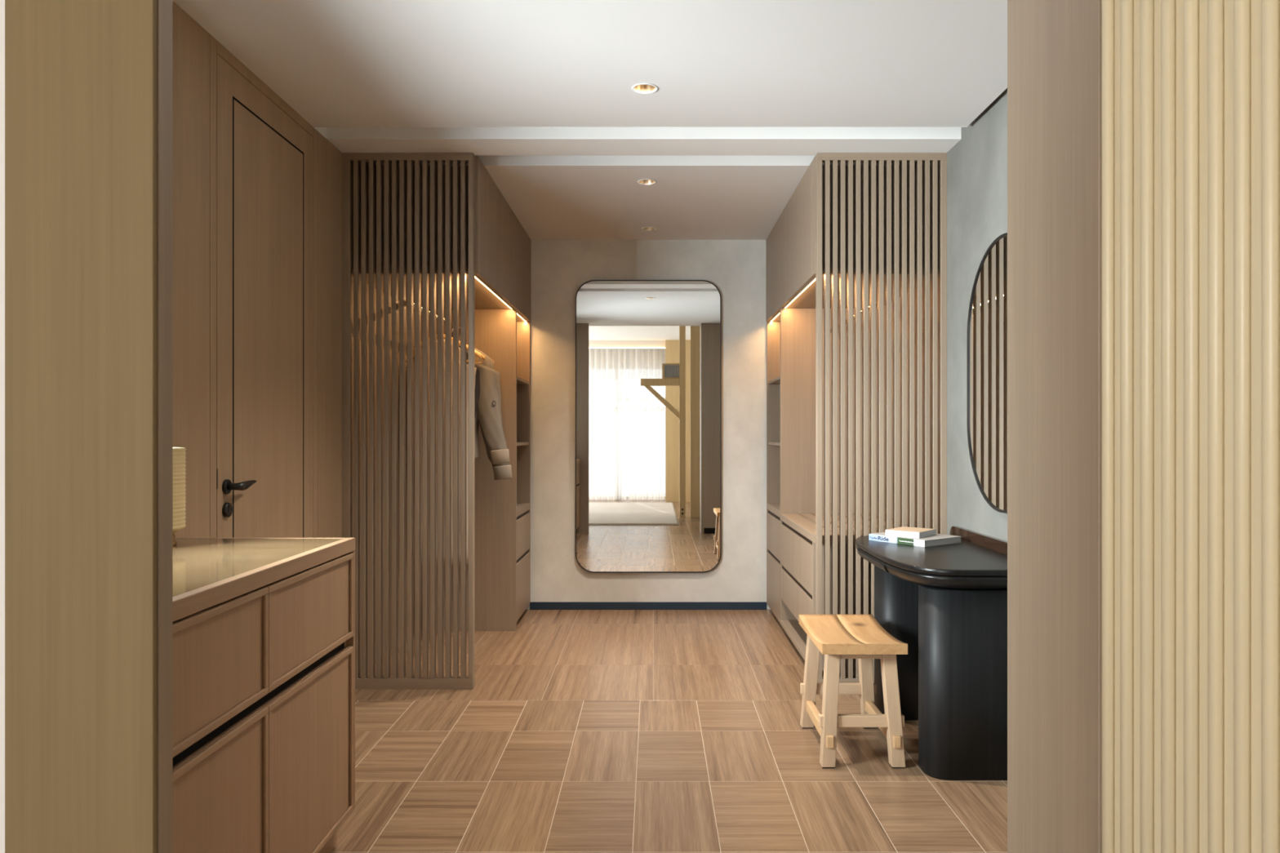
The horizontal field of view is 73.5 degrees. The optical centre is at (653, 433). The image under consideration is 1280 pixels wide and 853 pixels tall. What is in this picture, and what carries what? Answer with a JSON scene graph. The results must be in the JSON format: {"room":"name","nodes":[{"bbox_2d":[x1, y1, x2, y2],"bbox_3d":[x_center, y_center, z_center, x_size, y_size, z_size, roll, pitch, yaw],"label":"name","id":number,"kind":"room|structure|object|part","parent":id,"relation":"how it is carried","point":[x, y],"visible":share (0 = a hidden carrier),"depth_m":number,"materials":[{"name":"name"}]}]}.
{"room":"dressing room","nodes":[
{"label":"dressing room","id":0,"kind":"room"},
{"bbox_2d":[0,0,4,852],"bbox_3d":[-0.750,-0.225,1.297,4.500,2.950,0.274,0,0,0],"label":"wall","id":1,"kind":"structure","parent":0,"point":[2,2],"depth_m":1.40,"materials":[{"name":"white paint"}]},
{"bbox_2d":[4,0,156,852],"bbox_3d":[-0.929,-0.220,1.392,0.240,2.940,0.012,0,0,0],"label":"wall panel","id":2,"kind":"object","parent":1,"relation":"attached to","point":[81,75],"depth_m":1.39,"materials":[{"name":"brown wood"}]},
{"bbox_2d":[156,0,172,852],"bbox_3d":[-1.165,-0.060,1.420,0.715,2.621,0.040,0,0,0],"label":"trim","id":3,"kind":"structure","parent":1,"relation":"attached to","point":[164,7],"depth_m":1.42,"materials":[{"name":"brown wood"}]},
{"bbox_2d":[172,0,353,537],"bbox_3d":[-1.597,-0.200,3.740,0.150,2.900,4.680,0,0,0],"label":"wall","id":4,"kind":"structure","parent":0,"point":[194,50],"depth_m":2.91,"materials":[{"name":"brown"}]},
{"bbox_3d":[-1.532,-0.060,2.802,0.020,2.621,0.281,0,0,0],"label":"panel","id":5,"kind":"part","parent":4,"relation":"part of","materials":[{"name":"brown wood"}]},
{"bbox_3d":[-1.532,-0.060,2.967,0.020,2.621,0.043,0,0,0],"label":"panel","id":6,"kind":"part","parent":4,"relation":"part of","materials":[{"name":"brown wood"}]},
{"bbox_2d":[216,53,313,537],"bbox_3d":[-1.502,-0.040,3.413,0.083,2.568,0.849,0,0,0],"label":"door","id":7,"kind":"structure","parent":4,"relation":"in","point":[264,159],"depth_m":3.33,"materials":[{"name":"brown wood"}]},
{"bbox_3d":[-1.523,0.160,2.991,0.004,0.070,0.006,0,0,0],"label":"latch plate","id":8,"kind":"part","parent":7,"relation":"part of","materials":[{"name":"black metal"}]},
{"bbox_3d":[-1.516,0.273,3.052,0.013,0.051,0.051,0,0,0],"label":"keyhole plate","id":9,"kind":"part","parent":7,"relation":"part of","materials":[{"name":"black metal"}]},
{"bbox_3d":[-1.489,0.189,3.115,0.056,0.034,0.150,0,0,0],"label":"handle","id":10,"kind":"part","parent":7,"relation":"part of","materials":[{"name":"black metal"}]},
{"bbox_3d":[-1.532,-1.349,3.415,0.020,0.044,0.847,0,0,0],"label":"panel","id":11,"kind":"part","parent":4,"relation":"part of","materials":[{"name":"brown wood"}]},
{"bbox_3d":[-1.532,-0.060,3.865,0.020,2.621,0.047,0,0,0],"label":"panel","id":12,"kind":"part","parent":4,"relation":"part of","materials":[{"name":"brown wood"}]},
{"bbox_3d":[-1.532,-0.060,4.045,0.020,2.621,0.307,0,0,0],"label":"panel","id":13,"kind":"part","parent":4,"relation":"part of","materials":[{"name":"brown wood"}]},
{"bbox_3d":[-1.532,-0.060,4.815,0.020,2.621,1.227,0,0,0],"label":"panel","id":14,"kind":"part","parent":4,"relation":"part of","materials":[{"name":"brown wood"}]},
{"bbox_2d":[352,155,530,321],"bbox_3d":[-1.192,-1.077,5.155,0.651,0.586,1.839,0,0,0],"label":"upper cabinet","id":15,"kind":"object","parent":4,"relation":"attached to","point":[502,246],"visible":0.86,"depth_m":4.65,"materials":[{"name":"brown wood"}]},
{"bbox_3d":[-1.202,-1.091,4.414,0.632,0.558,0.028,0,0,0],"label":"panel","id":16,"kind":"part","parent":15,"relation":"part of","materials":[{"name":"brown wood"}]},
{"bbox_3d":[-0.876,-1.080,4.278,0.019,0.580,0.084,0,0,0],"label":"filler panel","id":17,"kind":"part","parent":15,"relation":"part of","materials":[{"name":"brown wood"}]},
{"bbox_3d":[-0.876,-1.080,4.545,0.019,0.580,0.445,0,0,0],"label":"door","id":18,"kind":"part","parent":15,"relation":"part of","materials":[{"name":"brown wood"}]},
{"bbox_2d":[458,269,528,321],"bbox_3d":[-0.926,-0.799,5.155,0.077,0.025,1.839,0,0,0],"label":"light","id":19,"kind":"object","parent":15,"relation":"attached to","point":[485,286],"depth_m":4.90,"materials":[{"name":"beige"}]},
{"bbox_3d":[-0.876,-1.080,5.001,0.019,0.580,0.462,0,0,0],"label":"door","id":20,"kind":"part","parent":15,"relation":"part of","materials":[{"name":"brown wood"}]},
{"bbox_3d":[-0.876,-1.080,5.489,0.019,0.580,0.510,0,0,0],"label":"door","id":21,"kind":"part","parent":15,"relation":"part of","materials":[{"name":"brown wood"}]},
{"bbox_3d":[-0.876,-1.080,5.910,0.019,0.580,0.328,0,0,0],"label":"door","id":22,"kind":"part","parent":15,"relation":"part of","materials":[{"name":"brown wood"}]},
{"bbox_2d":[173,0,1007,239],"bbox_3d":[-0.044,-1.490,3.665,3.156,0.240,5.030,0,0,0],"label":"ceiling","id":23,"kind":"structure","parent":0,"point":[749,92],"depth_m":3.38,"materials":[{"name":"white paint"}]},
{"bbox_3d":[-0.069,-1.460,2.494,2.946,0.179,2.689,0,0,0],"label":"panel","id":24,"kind":"part","parent":23,"relation":"part of","materials":[{"name":"white paint"}]},
{"bbox_2d":[631,83,657,93],"bbox_3d":[-0.033,-1.401,3.408,0.105,0.068,0.105,0,0,0],"label":"recessed light","id":25,"kind":"object","parent":23,"relation":"in","point":[641,88],"visible":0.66,"depth_m":3.44,"materials":[{"name":"white metal"}]},
{"bbox_3d":[-0.054,-1.460,5.237,2.976,0.179,1.686,0,0,0],"label":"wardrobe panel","id":26,"kind":"part","parent":23,"relation":"part of","materials":[{"name":"white paint"}]},
{"bbox_2d":[637,178,656,185],"bbox_3d":[-0.035,-1.401,4.674,0.105,0.068,0.105,0,0,0],"label":"recessed light","id":27,"kind":"object","parent":23,"relation":"in","point":[645,181],"visible":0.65,"depth_m":4.71,"materials":[{"name":"white"}]},
{"bbox_2d":[641,226,657,231],"bbox_3d":[-0.026,-1.401,5.740,0.105,0.068,0.105,0,0,0],"label":"recessed light","id":28,"kind":"object","parent":23,"relation":"in","point":[648,228],"visible":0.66,"depth_m":5.77,"materials":[{"name":"white"}]},
{"bbox_2d":[525,240,770,609],"bbox_3d":[-0.044,-0.200,6.130,3.156,2.900,0.100,0,0,0],"label":"wall","id":29,"kind":"structure","parent":0,"point":[558,268],"depth_m":6.08,"materials":[{"name":"paint"}]},
{"bbox_2d":[529,601,766,609],"bbox_3d":[-0.037,1.223,6.074,1.675,0.054,0.012,0,0,0],"label":"baseboard","id":30,"kind":"structure","parent":29,"relation":"attached to","point":[533,605],"depth_m":6.07,"materials":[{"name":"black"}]},
{"bbox_2d":[575,280,721,573],"bbox_3d":[-0.036,-0.049,6.066,1.030,2.066,0.027,0,0,0],"label":"mirror","id":31,"kind":"object","parent":29,"relation":"attached to","point":[648,353],"visible":1,"depth_m":6.06,"materials":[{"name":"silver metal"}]},
{"bbox_2d":[329,609,1007,852],"bbox_3d":[-0.044,1.275,2.790,3.156,0.050,6.780,0,0,0],"label":"floor","id":32,"kind":"structure","parent":0,"point":[577,731],"depth_m":3.29,"materials":[{"name":"brown wood"}]},
{"bbox_2d":[172,537,355,852],"bbox_3d":[-1.215,0.784,2.040,0.610,0.931,1.160,0,0,0],"label":"credenza","id":33,"kind":"object","parent":32,"relation":"on","point":[264,628],"visible":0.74,"depth_m":2.04,"materials":[{"name":"brown wood"}]},
{"bbox_2d":[172,447,186,546],"bbox_3d":[-1.425,0.180,2.430,0.177,0.279,0.177,0,0,0],"label":"table lamp","id":34,"kind":"object","parent":33,"relation":"on","point":[179,454],"visible":0.26,"depth_m":2.42,"materials":[{"name":"paper"}]},
{"bbox_3d":[-0.926,0.490,1.746,0.016,0.252,0.567,0,0,0],"label":"drawer","id":35,"kind":"part","parent":33,"relation":"part of","materials":[{"name":"brown wood"}]},
{"bbox_3d":[-0.926,0.894,1.746,0.016,0.496,0.567,0,0,0],"label":"door","id":36,"kind":"part","parent":33,"relation":"part of","materials":[{"name":"brown wood"}]},
{"bbox_3d":[-0.914,0.490,1.746,0.008,0.252,0.567,0,0,0],"label":"raised frame","id":37,"kind":"part","parent":33,"relation":"part of","materials":[{"name":"brown wood"}]},
{"bbox_3d":[-0.914,0.894,1.746,0.008,0.496,0.567,0,0,0],"label":"raised frame","id":38,"kind":"part","parent":33,"relation":"part of","materials":[{"name":"brown wood"}]},
{"bbox_3d":[-1.215,0.339,2.040,0.610,0.039,1.160,0,0,0],"label":"frame","id":39,"kind":"part","parent":33,"relation":"part of","materials":[{"name":"brown wood"}]},
{"bbox_3d":[-0.926,0.894,2.317,0.016,0.496,0.573,0,0,0],"label":"door","id":40,"kind":"part","parent":33,"relation":"part of","materials":[{"name":"brown wood"}]},
{"bbox_3d":[-0.926,0.490,2.317,0.016,0.252,0.573,0,0,0],"label":"drawer","id":41,"kind":"part","parent":33,"relation":"part of","materials":[{"name":"brown wood"}]},
{"bbox_3d":[-0.914,0.894,2.317,0.008,0.496,0.573,0,0,0],"label":"raised frame","id":42,"kind":"part","parent":33,"relation":"part of","materials":[{"name":"brown wood"}]},
{"bbox_3d":[-0.914,0.490,2.317,0.008,0.252,0.573,0,0,0],"label":"raised frame","id":43,"kind":"part","parent":33,"relation":"part of","materials":[{"name":"brown wood"}]},
{"bbox_3d":[-1.216,0.752,2.613,0.609,0.784,0.014,0,0,0],"label":"panel","id":44,"kind":"part","parent":33,"relation":"part of","materials":[{"name":"brown wood"}]},
{"bbox_2d":[342,152,474,688],"bbox_3d":[-1.202,-0.060,4.207,0.641,2.620,0.040,0,0,0],"label":"screen","id":45,"kind":"object","parent":32,"relation":"on","point":[363,682],"visible":0.96,"depth_m":4.19,"materials":[{"name":"brown wood"}]},
{"bbox_3d":[-1.202,-1.352,4.207,0.641,0.036,0.040,0,0,0],"label":"rail","id":46,"kind":"part","parent":45,"relation":"part of","materials":[{"name":"brown wood"}]},
{"bbox_3d":[-1.202,1.224,4.207,0.641,0.051,0.040,0,0,0],"label":"rail","id":47,"kind":"part","parent":45,"relation":"part of","materials":[{"name":"brown wood"}]},
{"bbox_2d":[352,276,530,675],"bbox_3d":[-1.194,0.232,5.155,0.651,2.035,1.846,0,0,0],"label":"wardrobe","id":48,"kind":"object","parent":32,"relation":"on","point":[502,508],"visible":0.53,"depth_m":5.43,"materials":[{"name":"brown wood"}]},
{"bbox_3d":[-1.514,0.232,5.155,0.012,2.035,1.846,0,0,0],"label":"panel","id":49,"kind":"part","parent":48,"relation":"part of","materials":[{"name":"brown wood"}]},
{"bbox_3d":[-1.205,-0.645,4.833,0.025,0.025,1.194,0,0,0],"label":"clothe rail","id":50,"kind":"part","parent":48,"relation":"part of","materials":[{"name":"silver metal"}]},
{"bbox_2d":[405,339,476,565],"bbox_3d":[-1.203,0.107,4.858,0.402,1.276,0.112,0,0,0],"label":"hanging clothes","id":51,"kind":"object","parent":48,"relation":"in","point":[467,365],"visible":0.19,"depth_m":4.83,"materials":[{"name":"beige fabric"}]},
{"bbox_2d":[405,333,481,362],"bbox_3d":[-1.205,-0.535,4.875,0.450,0.262,0.047,0,0,0],"label":"clothes hanger","id":52,"kind":"object","parent":48,"relation":"hanging from","point":[477,354],"visible":0.23,"depth_m":4.86,"materials":[{"name":"brown wood"}]},
{"bbox_2d":[413,340,485,364],"bbox_3d":[-1.205,-0.535,5.000,0.450,0.262,0.047,0,0,0],"label":"clothes hanger","id":53,"kind":"object","parent":48,"relation":"hanging from","point":[483,357],"visible":0.1,"depth_m":4.99,"materials":[{"name":"brown wood"}]},
{"bbox_3d":[-1.189,0.232,5.441,0.638,2.035,0.022,0,0,0],"label":"divider panel","id":54,"kind":"part","parent":48,"relation":"part of","materials":[{"name":"brown wood"}]},
{"bbox_2d":[458,346,479,419],"bbox_3d":[-1.206,-0.158,4.984,0.397,0.746,0.111,0,0,0],"label":"jacket","id":55,"kind":"object","parent":48,"relation":"hanging from","point":[477,392],"visible":0.03,"depth_m":4.97,"materials":[{"name":"fabric"}]},
{"bbox_2d":[516,442,528,445],"bbox_3d":[-1.193,0.072,5.746,0.628,0.020,0.587,0,0,0],"label":"shelf","id":56,"kind":"object","parent":48,"relation":"attached to","point":[517,443],"depth_m":5.77,"materials":[{"name":"brown wood"}]},
{"bbox_2d":[516,376,528,384],"bbox_3d":[-1.193,-0.356,5.746,0.628,0.020,0.587,0,0,0],"label":"shelf","id":57,"kind":"object","parent":48,"relation":"attached to","point":[520,380],"depth_m":5.94,"materials":[{"name":"brown wood"}]},
{"bbox_3d":[-0.879,1.019,5.746,0.020,0.362,0.587,0,0,0],"label":"drawer","id":58,"kind":"part","parent":48,"relation":"part of","materials":[{"name":"brown wood"}]},
{"bbox_3d":[-0.879,0.685,5.746,0.020,0.250,0.587,0,0,0],"label":"drawer","id":59,"kind":"part","parent":48,"relation":"part of","materials":[{"name":"brown wood"}]},
{"bbox_2d":[516,503,529,516],"bbox_3d":[-1.189,0.514,5.746,0.638,0.042,0.587,0,0,0],"label":"countertop","id":60,"kind":"structure","parent":48,"relation":"on","point":[521,508],"depth_m":5.77,"materials":[{"name":"brown wood"}]},
{"bbox_3d":[-1.189,0.202,6.051,0.638,1.976,0.022,0,0,0],"label":"panel","id":61,"kind":"part","parent":48,"relation":"part of","materials":[{"name":"brown wood"}]},
{"bbox_3d":[-1.205,-0.535,5.114,0.450,0.262,0.047,0,0,0],"label":"clothes hanger","id":62,"kind":"object","parent":48,"relation":"hanging from","visible":0},
{"bbox_2d":[398,347,510,464],"bbox_3d":[-1.205,-0.173,5.102,0.708,0.716,0.116,0,0,0],"label":"sweatshirt","id":63,"kind":"object","parent":62,"relation":"hanging from","point":[487,414],"visible":0.34,"depth_m":5.07,"materials":[{"name":"fabric"}]},
{"bbox_3d":[-1.205,-0.535,5.249,0.450,0.262,0.047,0,0,0],"label":"clothes hanger","id":64,"kind":"object","parent":48,"relation":"hanging from","visible":0},
{"bbox_2d":[405,351,512,479],"bbox_3d":[-1.205,-0.123,5.237,0.691,0.816,0.110,0,0,0],"label":"sweatshirt","id":65,"kind":"object","parent":64,"relation":"hanging from","point":[501,471],"visible":0.18,"depth_m":5.21,"materials":[{"name":"beige fabric"}]},
{"bbox_2d":[779,512,915,676],"bbox_3d":[1.107,0.875,4.826,0.619,0.750,1.180,0,0,0],"label":"drawer cabinet","id":66,"kind":"object","parent":32,"relation":"on","point":[797,531],"visible":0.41,"depth_m":4.69,"materials":[{"name":"brown wood"}]},
{"bbox_3d":[0.809,0.943,4.857,0.020,0.190,1.070,0,0,0],"label":"drawer","id":67,"kind":"part","parent":66,"relation":"part of","materials":[{"name":"brown wood"}]},
{"bbox_3d":[0.809,0.695,4.857,0.020,0.250,1.070,0,0,0],"label":"drawer","id":68,"kind":"part","parent":66,"relation":"part of","materials":[{"name":"brown wood"}]},
{"bbox_3d":[1.107,1.188,4.826,0.619,0.025,1.180,0,0,0],"label":"board","id":69,"kind":"part","parent":66,"relation":"part of","materials":[{"name":"brown wood"}]},
{"bbox_3d":[1.108,0.860,4.310,0.616,0.629,0.020,0,0,0],"label":"panel","id":70,"kind":"part","parent":66,"relation":"part of","materials":[{"name":"brown wood"}]},
{"bbox_2d":[766,275,938,622],"bbox_3d":[1.115,0.232,5.155,0.633,2.035,1.846,0,0,0],"label":"wardrobe","id":71,"kind":"object","parent":32,"relation":"on","point":[791,340],"visible":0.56,"depth_m":5.39,"materials":[{"name":"brown wood"}]},
{"bbox_3d":[1.110,0.202,6.051,0.620,1.976,0.022,0,0,0],"label":"panel","id":72,"kind":"part","parent":71,"relation":"part of","materials":[{"name":"brown wood"}]},
{"bbox_3d":[0.809,1.019,5.728,0.020,0.362,0.623,0,0,0],"label":"drawer","id":73,"kind":"part","parent":71,"relation":"part of","materials":[{"name":"brown wood"}]},
{"bbox_3d":[0.809,0.685,5.728,0.020,0.250,0.623,0,0,0],"label":"drawer","id":74,"kind":"part","parent":71,"relation":"part of","materials":[{"name":"brown wood"}]},
{"bbox_2d":[767,503,780,517],"bbox_3d":[1.110,0.514,5.728,0.620,0.042,0.623,0,0,0],"label":"countertop","id":75,"kind":"structure","parent":71,"relation":"on","point":[775,508],"depth_m":5.75,"materials":[{"name":"brown wood"}]},
{"bbox_2d":[768,442,780,445],"bbox_3d":[1.114,0.072,5.728,0.610,0.020,0.623,0,0,0],"label":"shelf","id":76,"kind":"object","parent":71,"relation":"attached to","point":[769,443],"depth_m":5.74,"materials":[{"name":"brown wood"}]},
{"bbox_2d":[768,376,780,384],"bbox_3d":[1.114,-0.356,5.728,0.610,0.020,0.623,0,0,0],"label":"shelf","id":77,"kind":"object","parent":71,"relation":"attached to","point":[771,380],"depth_m":5.90,"materials":[{"name":"brown wood"}]},
{"bbox_3d":[1.110,0.195,5.405,0.620,1.960,0.022,0,0,0],"label":"divider panel","id":78,"kind":"part","parent":71,"relation":"part of","materials":[{"name":"brown wood"}]},
{"bbox_3d":[1.115,-0.645,4.815,0.025,0.025,1.158,0,0,0],"label":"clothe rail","id":79,"kind":"part","parent":71,"relation":"part of","materials":[{"name":"silver metal"}]},
{"bbox_3d":[1.426,0.232,5.155,0.012,2.035,1.846,0,0,0],"label":"panel","id":80,"kind":"part","parent":71,"relation":"part of","materials":[{"name":"brown wood"}]},
{"bbox_2d":[799,614,907,768],"bbox_3d":[0.784,1.015,3.435,0.319,0.470,0.516,0,0,0],"label":"stool","id":81,"kind":"object","parent":32,"relation":"on","point":[862,637],"visible":1,"depth_m":3.24,"materials":[{"name":"brown wood"}]},
{"bbox_3d":[0.666,1.033,3.634,0.078,0.426,0.080,0,0,0],"label":"leg","id":82,"kind":"part","parent":81,"relation":"part of","materials":[{"name":"brown wood"}]},
{"bbox_3d":[0.659,1.151,3.435,0.027,0.045,0.487,0,0,0],"label":"rail","id":83,"kind":"part","parent":81,"relation":"part of","materials":[{"name":"brown wood"}]},
{"bbox_3d":[0.666,1.033,3.236,0.078,0.426,0.080,0,0,0],"label":"leg","id":84,"kind":"part","parent":81,"relation":"part of","materials":[{"name":"brown wood"}]},
{"bbox_3d":[0.784,1.083,3.637,0.319,0.043,0.025,0,0,0],"label":"rail","id":85,"kind":"part","parent":81,"relation":"part of","materials":[{"name":"brown wood"}]},
{"bbox_3d":[0.784,0.836,3.252,0.170,0.033,0.022,0,0,0],"label":"seat rail","id":86,"kind":"part","parent":81,"relation":"part of","materials":[{"name":"brown wood"}]},
{"bbox_3d":[0.784,1.083,3.233,0.319,0.043,0.025,0,0,0],"label":"rail","id":87,"kind":"part","parent":81,"relation":"part of","materials":[{"name":"brown wood"}]},
{"bbox_3d":[0.901,1.033,3.634,0.078,0.426,0.080,0,0,0],"label":"leg","id":88,"kind":"part","parent":81,"relation":"part of","materials":[{"name":"brown wood"}]},
{"bbox_3d":[0.909,1.151,3.435,0.027,0.045,0.487,0,0,0],"label":"rail","id":89,"kind":"part","parent":81,"relation":"part of","materials":[{"name":"brown wood"}]},
{"bbox_3d":[0.901,1.033,3.236,0.078,0.426,0.080,0,0,0],"label":"leg","id":90,"kind":"part","parent":81,"relation":"part of","materials":[{"name":"brown wood"}]},
{"bbox_2d":[815,152,946,683],"bbox_3d":[1.117,-0.060,4.207,0.634,2.620,0.040,0,0,0],"label":"screen","id":91,"kind":"object","parent":32,"relation":"on","point":[934,158],"visible":0.63,"depth_m":4.19,"materials":[{"name":"brown wood"}]},
{"bbox_3d":[1.117,1.224,4.207,0.634,0.051,0.040,0,0,0],"label":"rail","id":92,"kind":"part","parent":91,"relation":"part of","materials":[{"name":"brown wood"}]},
{"bbox_3d":[1.117,-1.352,4.207,0.634,0.036,0.040,0,0,0],"label":"rail","id":93,"kind":"part","parent":91,"relation":"part of","materials":[{"name":"brown wood"}]},
{"bbox_2d":[855,526,1007,780],"bbox_3d":[1.168,0.844,3.568,0.532,0.812,1.060,0,0,0],"label":"vanity desk","id":94,"kind":"object","parent":32,"relation":"on","point":[948,603],"visible":0.73,"depth_m":3.09,"materials":[{"name":"black wood"}]},
{"bbox_3d":[0.936,0.532,3.590,0.069,0.026,0.460,0,0,0],"label":"drawer","id":95,"kind":"part","parent":94,"relation":"part of","materials":[{"name":"black wood"}]},
{"bbox_3d":[1.212,0.906,3.830,0.439,0.680,0.200,0,0,0],"label":"leg","id":96,"kind":"part","parent":94,"relation":"part of","materials":[{"name":"black wood"}]},
{"bbox_2d":[868,532,961,546],"bbox_3d":[1.170,0.471,3.842,0.259,0.028,0.304,0,0,-35],"label":"book","id":97,"kind":"object","parent":94,"relation":"on","point":[937,540],"visible":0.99,"depth_m":3.75,"materials":[{"name":"grey paper"}]},
{"bbox_2d":[885,526,936,538],"bbox_3d":[1.151,0.443,3.836,0.158,0.026,0.177,0,0,41],"label":"book","id":98,"kind":"object","parent":97,"relation":"on","point":[903,531],"visible":1,"depth_m":3.79,"materials":[{"name":"beige paper"}]},
{"bbox_3d":[1.212,0.906,3.185,0.439,0.680,0.200,0,0,0],"label":"leg","id":99,"kind":"part","parent":94,"relation":"part of","materials":[{"name":"black wood"}]},
{"bbox_2d":[937,88,1007,541],"bbox_3d":[1.484,-0.200,3.755,0.100,2.900,4.650,0,0,0],"label":"wall","id":100,"kind":"structure","parent":0,"point":[977,164],"depth_m":3.91,"materials":[{"name":"paint"}]},
{"bbox_2d":[765,155,938,321],"bbox_3d":[1.113,-1.077,5.155,0.633,0.586,1.839,0,0,0],"label":"upper cabinet","id":101,"kind":"object","parent":100,"relation":"attached to","point":[790,245],"visible":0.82,"depth_m":4.65,"materials":[{"name":"brown wood"}]},
{"bbox_3d":[0.806,-1.080,5.910,0.019,0.580,0.328,0,0,0],"label":"door","id":102,"kind":"part","parent":101,"relation":"part of","materials":[{"name":"brown wood"}]},
{"bbox_3d":[0.806,-1.080,5.489,0.019,0.580,0.510,0,0,0],"label":"door","id":103,"kind":"part","parent":101,"relation":"part of","materials":[{"name":"brown wood"}]},
{"bbox_3d":[0.806,-1.080,5.001,0.019,0.580,0.462,0,0,0],"label":"door","id":104,"kind":"part","parent":101,"relation":"part of","materials":[{"name":"brown wood"}]},
{"bbox_2d":[768,269,831,321],"bbox_3d":[0.856,-0.799,5.155,0.077,0.025,1.839,0,0,0],"label":"light","id":105,"kind":"object","parent":101,"relation":"attached to","point":[804,290],"depth_m":4.92,"materials":[{"name":"beige"}]},
{"bbox_3d":[0.806,-1.080,4.545,0.019,0.580,0.445,0,0,0],"label":"door","id":106,"kind":"part","parent":101,"relation":"part of","materials":[{"name":"brown wood"}]},
{"bbox_3d":[0.806,-1.080,4.278,0.019,0.580,0.084,0,0,0],"label":"filler panel","id":107,"kind":"part","parent":101,"relation":"part of","materials":[{"name":"brown wood"}]},
{"bbox_3d":[1.123,-1.091,4.414,0.614,0.558,0.028,0,0,0],"label":"panel","id":108,"kind":"part","parent":101,"relation":"part of","materials":[{"name":"brown wood"}]},
{"bbox_2d":[967,232,1007,512],"bbox_3d":[1.417,-0.240,3.460,0.031,1.120,0.750,0,0,0],"label":"oval mirror","id":109,"kind":"object","parent":100,"relation":"attached to","point":[987,321],"visible":0.48,"depth_m":3.58,"materials":[{"name":"black mirror"}]},
{"bbox_3d":[1.052,-0.225,1.297,0.895,2.950,0.274,0,0,0],"label":"wall opening","id":110,"kind":"structure","parent":0,"visible":0},
{"bbox_2d":[1007,0,1102,852],"bbox_3d":[1.014,-0.060,1.292,0.840,2.621,0.296,0,0,0],"label":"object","id":111,"kind":"structure","parent":110,"relation":"attached to","point":[1055,46],"depth_m":1.27,"materials":[{"name":"brown wood"}]},
{"bbox_2d":[1102,0,1279,852],"bbox_3d":[0.682,-0.220,0.758,0.040,2.940,0.800,0,0,-10],"label":"wall panel","id":112,"kind":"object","parent":110,"relation":"attached to","point":[1191,88],"depth_m":0.99,"materials":[{"name":"brown wood"}]}
]}

